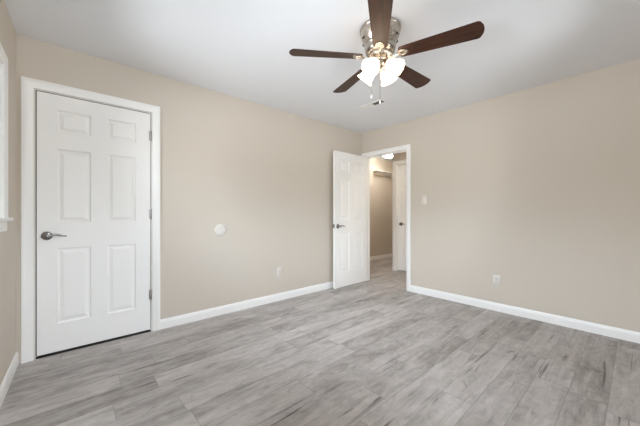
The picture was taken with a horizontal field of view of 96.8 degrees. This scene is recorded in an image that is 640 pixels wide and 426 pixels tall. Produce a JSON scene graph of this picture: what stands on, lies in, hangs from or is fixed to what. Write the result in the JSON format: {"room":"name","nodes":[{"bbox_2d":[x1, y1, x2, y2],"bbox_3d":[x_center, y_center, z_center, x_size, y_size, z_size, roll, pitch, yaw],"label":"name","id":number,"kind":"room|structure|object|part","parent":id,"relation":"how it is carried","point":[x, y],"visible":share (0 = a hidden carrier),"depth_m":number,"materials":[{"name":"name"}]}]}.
{"room":"empty bedroom","nodes":[
{"label":"empty bedroom","id":0,"kind":"room"},
{"bbox_2d":[0,0,15,385],"bbox_3d":[-1.576,-0.107,1.216,0.121,2.440,4.710,0,0,-40],"label":"wall","id":1,"kind":"structure","parent":0,"point":[7,31],"depth_m":1.87,"materials":[{"name":"beige paint"}]},
{"bbox_2d":[0,42,13,231],"bbox_3d":[-1.658,-0.431,1.339,0.154,1.078,1.155,0,0,-40],"label":"window","id":2,"kind":"structure","parent":1,"relation":"in","point":[4,218],"depth_m":1.72,"materials":[{"name":"white paint"}]},
{"bbox_3d":[-1.619,-0.471,1.373,0.018,0.998,1.051,0,0,-40],"label":"casing","id":3,"kind":"part","parent":2,"relation":"part of","materials":[{"name":"white paint"}]},
{"bbox_3d":[-1.614,0.038,1.377,0.038,0.020,1.155,0,0,-40],"label":"sill","id":4,"kind":"part","parent":2,"relation":"part of","materials":[{"name":"white paint"}]},
{"bbox_2d":[0,352,18,407],"bbox_3d":[-1.155,1.067,0.819,0.017,0.093,3.360,0,0,-40],"label":"baseboard","id":5,"kind":"structure","parent":1,"relation":"attached to","point":[6,382],"depth_m":1.82,"materials":[{"name":"white paint"}]},
{"bbox_2d":[16,34,361,362],"bbox_3d":[-0.815,-0.107,3.458,3.942,2.440,0.120,0,0,-42],"label":"wall","id":6,"kind":"structure","parent":0,"point":[262,173],"depth_m":3.13,"materials":[{"name":"beige paint"}]},
{"bbox_2d":[21,76,159,363],"bbox_3d":[-1.915,0.047,2.461,0.922,2.133,0.138,0,0,-42],"label":"door frame","id":7,"kind":"structure","parent":6,"relation":"attached to","point":[28,84],"depth_m":2.18,"materials":[{"name":"white paint"}]},
{"bbox_2d":[35,91,151,355],"bbox_3d":[-1.872,0.077,2.417,0.777,2.030,0.095,0,0,-42],"label":"door","id":8,"kind":"structure","parent":6,"relation":"in","point":[94,213],"depth_m":2.39,"materials":[{"name":"white paint"}]},
{"bbox_3d":[-2.103,0.174,2.187,0.067,0.067,0.060,0,0,-42],"label":"lever handle","id":9,"kind":"part","parent":8,"relation":"part of","materials":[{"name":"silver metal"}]},
{"bbox_3d":[-2.047,0.172,2.212,0.115,0.028,0.018,0,0,-43],"label":"lever","id":10,"kind":"part","parent":8,"relation":"part of","materials":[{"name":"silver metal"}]},
{"bbox_2d":[214,224,225,235],"bbox_3d":[-1.094,0.182,3.121,0.129,0.129,0.010,0,0,-42],"label":"round cover plate","id":11,"kind":"object","parent":6,"relation":"attached to","point":[220,229],"visible":1,"depth_m":3.12,"materials":[{"name":"white plastic"}]},
{"bbox_2d":[160,281,332,329],"bbox_3d":[-0.417,1.067,3.724,2.995,0.093,0.013,0,0,-42],"label":"baseboard","id":12,"kind":"structure","parent":6,"relation":"attached to","point":[212,312],"depth_m":3.25,"materials":[{"name":"white paint"}]},
{"bbox_2d":[277,267,281,276],"bbox_3d":[-0.515,0.751,3.640,0.076,0.122,0.008,0,0,-42],"label":"wall outlet","id":13,"kind":"object","parent":6,"relation":"attached to","point":[279,269],"visible":1,"depth_m":3.63,"materials":[{"name":"white plastic"}]},
{"bbox_2d":[0,257,639,425],"bbox_3d":[0.976,1.163,3.483,7.600,0.100,4.730,0,0,-42],"label":"floor","id":14,"kind":"structure","parent":0,"point":[375,351],"depth_m":1.99,"materials":[{"name":"grey laminate"}]},
{"bbox_2d":[4,0,639,161],"bbox_3d":[0.976,-1.377,3.483,7.600,0.100,4.730,0,0,-42],"label":"ceiling","id":15,"kind":"structure","parent":0,"point":[240,49],"depth_m":2.23,"materials":[{"name":"white paint"}]},
{"bbox_2d":[359,99,387,109],"bbox_3d":[0.645,-1.323,3.456,0.116,0.008,0.340,0,0,-42],"label":"ceiling vent","id":16,"kind":"object","parent":15,"relation":"in","point":[373,104],"visible":0.98,"depth_m":3.46,"materials":[{"name":"white plastic"}]},
{"bbox_2d":[289,0,484,103],"bbox_3d":[0.472,-1.046,2.083,1.198,0.561,1.251,0,0,-42],"label":"ceiling fan","id":17,"kind":"object","parent":15,"relation":"hanging from","point":[379,34],"visible":1,"depth_m":1.96,"materials":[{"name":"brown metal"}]},
{"bbox_3d":[0.042,-1.122,2.006,0.517,0.006,0.139,0,12,-6],"label":"blade","id":18,"kind":"part","parent":17,"relation":"part of","materials":[{"name":"brown wood"}]},
{"bbox_3d":[0.272,-1.122,2.407,0.139,0.006,0.517,-13,5,-24],"label":"blade","id":19,"kind":"part","parent":17,"relation":"part of","materials":[{"name":"brown wood"}]},
{"bbox_3d":[0.346,-1.016,2.123,0.128,0.132,0.131,0,0,-42],"label":"lamp shade","id":20,"kind":"part","parent":17,"relation":"part of","materials":[{"name":"white glass"}]},
{"bbox_3d":[0.358,-1.016,1.960,0.131,0.132,0.128,0,0,-42],"label":"lamp shade","id":21,"kind":"part","parent":17,"relation":"part of","materials":[{"name":"white glass"}]},
{"bbox_3d":[0.367,-1.031,1.972,0.066,0.065,0.050,0,0,-42],"label":"bulb","id":22,"kind":"part","parent":17,"relation":"part of","materials":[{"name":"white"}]},
{"bbox_3d":[0.352,-1.122,1.662,0.139,0.006,0.517,12,2,12],"label":"blade","id":23,"kind":"part","parent":17,"relation":"part of","materials":[{"name":"brown wood"}]},
{"bbox_3d":[0.508,-1.016,2.135,0.131,0.132,0.128,0,0,-42],"label":"lamp shade","id":24,"kind":"part","parent":17,"relation":"part of","materials":[{"name":"white glass"}]},
{"bbox_3d":[0.508,-1.031,1.981,0.050,0.065,0.066,0,0,-42],"label":"bulb","id":25,"kind":"part","parent":17,"relation":"part of","materials":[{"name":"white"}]},
{"bbox_3d":[0.520,-1.016,1.972,0.128,0.132,0.131,0,0,-42],"label":"lamp shade","id":26,"kind":"part","parent":17,"relation":"part of","materials":[{"name":"white glass"}]},
{"bbox_3d":[0.725,-1.122,2.311,0.517,0.006,0.139,0,-12,-42],"label":"blade","id":27,"kind":"part","parent":17,"relation":"part of","materials":[{"name":"brown wood"}]},
{"bbox_3d":[0.774,-1.122,1.851,0.517,0.006,0.139,0,-12,30],"label":"blade","id":28,"kind":"part","parent":17,"relation":"part of","materials":[{"name":"brown wood"}]},
{"bbox_2d":[370,158,391,256],"bbox_3d":[1.085,-0.107,6.675,3.180,2.440,0.120,0,0,-42],"label":"wall","id":29,"kind":"structure","parent":0,"point":[380,186],"depth_m":6.95,"materials":[{"name":"beige paint"}]},
{"bbox_2d":[370,253,391,260],"bbox_3d":[1.130,1.067,6.625,2.940,0.093,0.013,0,0,-42],"label":"baseboard","id":30,"kind":"structure","parent":29,"relation":"attached to","point":[372,258],"depth_m":6.92,"materials":[{"name":"white paint"}]},
{"bbox_2d":[373,170,391,176],"bbox_3d":[1.693,-0.970,7.030,1.040,0.086,0.160,0,0,-42],"label":"wall shelf","id":31,"kind":"object","parent":29,"relation":"attached to","point":[377,172],"visible":0.56,"depth_m":6.91,"materials":[{"name":"white paint"}]},
{"bbox_2d":[393,152,405,164],"bbox_3d":[2.332,-0.107,4.637,0.120,2.440,2.600,0,0,-42],"label":"wall","id":32,"kind":"structure","parent":0,"point":[399,156],"depth_m":5.45,"materials":[{"name":"beige paint"}]},
{"bbox_2d":[392,159,405,270],"bbox_3d":[1.772,0.050,5.250,0.138,2.126,0.924,0,0,-42],"label":"door frame","id":33,"kind":"structure","parent":32,"relation":"attached to","point":[395,168],"depth_m":5.53,"materials":[{"name":"white paint"}]},
{"bbox_2d":[399,165,405,270],"bbox_3d":[1.786,0.084,5.263,0.093,2.034,0.768,0,0,-42],"label":"door","id":34,"kind":"structure","parent":32,"relation":"in","point":[402,169],"depth_m":5.50,"materials":[{"name":"white paint"}]},
{"bbox_2d":[362,59,639,331],"bbox_3d":[1.482,-0.107,3.937,0.120,2.440,4.490,0,0,-42],"label":"wall","id":35,"kind":"structure","parent":0,"point":[537,189],"depth_m":2.96,"materials":[{"name":"beige paint"}]},
{"bbox_2d":[333,150,366,288],"bbox_3d":[0.477,0.090,4.401,0.762,2.018,0.155,0,0,-43],"label":"door","id":36,"kind":"structure","parent":35,"relation":"in","point":[349,170],"depth_m":4.35,"materials":[{"name":"white paint"}]},
{"bbox_2d":[361,144,410,291],"bbox_3d":[1.034,0.062,4.424,0.138,2.103,0.896,0,0,-42],"label":"door frame","id":37,"kind":"structure","parent":35,"relation":"attached to","point":[407,147],"depth_m":4.11,"materials":[{"name":"white paint"}]},
{"bbox_2d":[421,196,426,204],"bbox_3d":[1.426,-0.184,3.902,0.010,0.122,0.076,0,0,-42],"label":"light switch","id":38,"kind":"object","parent":35,"relation":"attached to","point":[423,198],"visible":1,"depth_m":3.90,"materials":[{"name":"white plastic"}]},
{"bbox_2d":[493,274,499,285],"bbox_3d":[2.015,0.763,3.245,0.008,0.122,0.076,0,0,-42],"label":"wall outlet","id":39,"kind":"object","parent":35,"relation":"attached to","point":[496,278],"visible":1,"depth_m":3.24,"materials":[{"name":"white plastic"}]},
{"bbox_2d":[410,285,639,343],"bbox_3d":[2.111,1.067,3.135,0.013,0.093,2.457,0,0,-42],"label":"baseboard","id":40,"kind":"structure","parent":35,"relation":"attached to","point":[623,334],"depth_m":2.94,"materials":[{"name":"white paint"}]}
]}

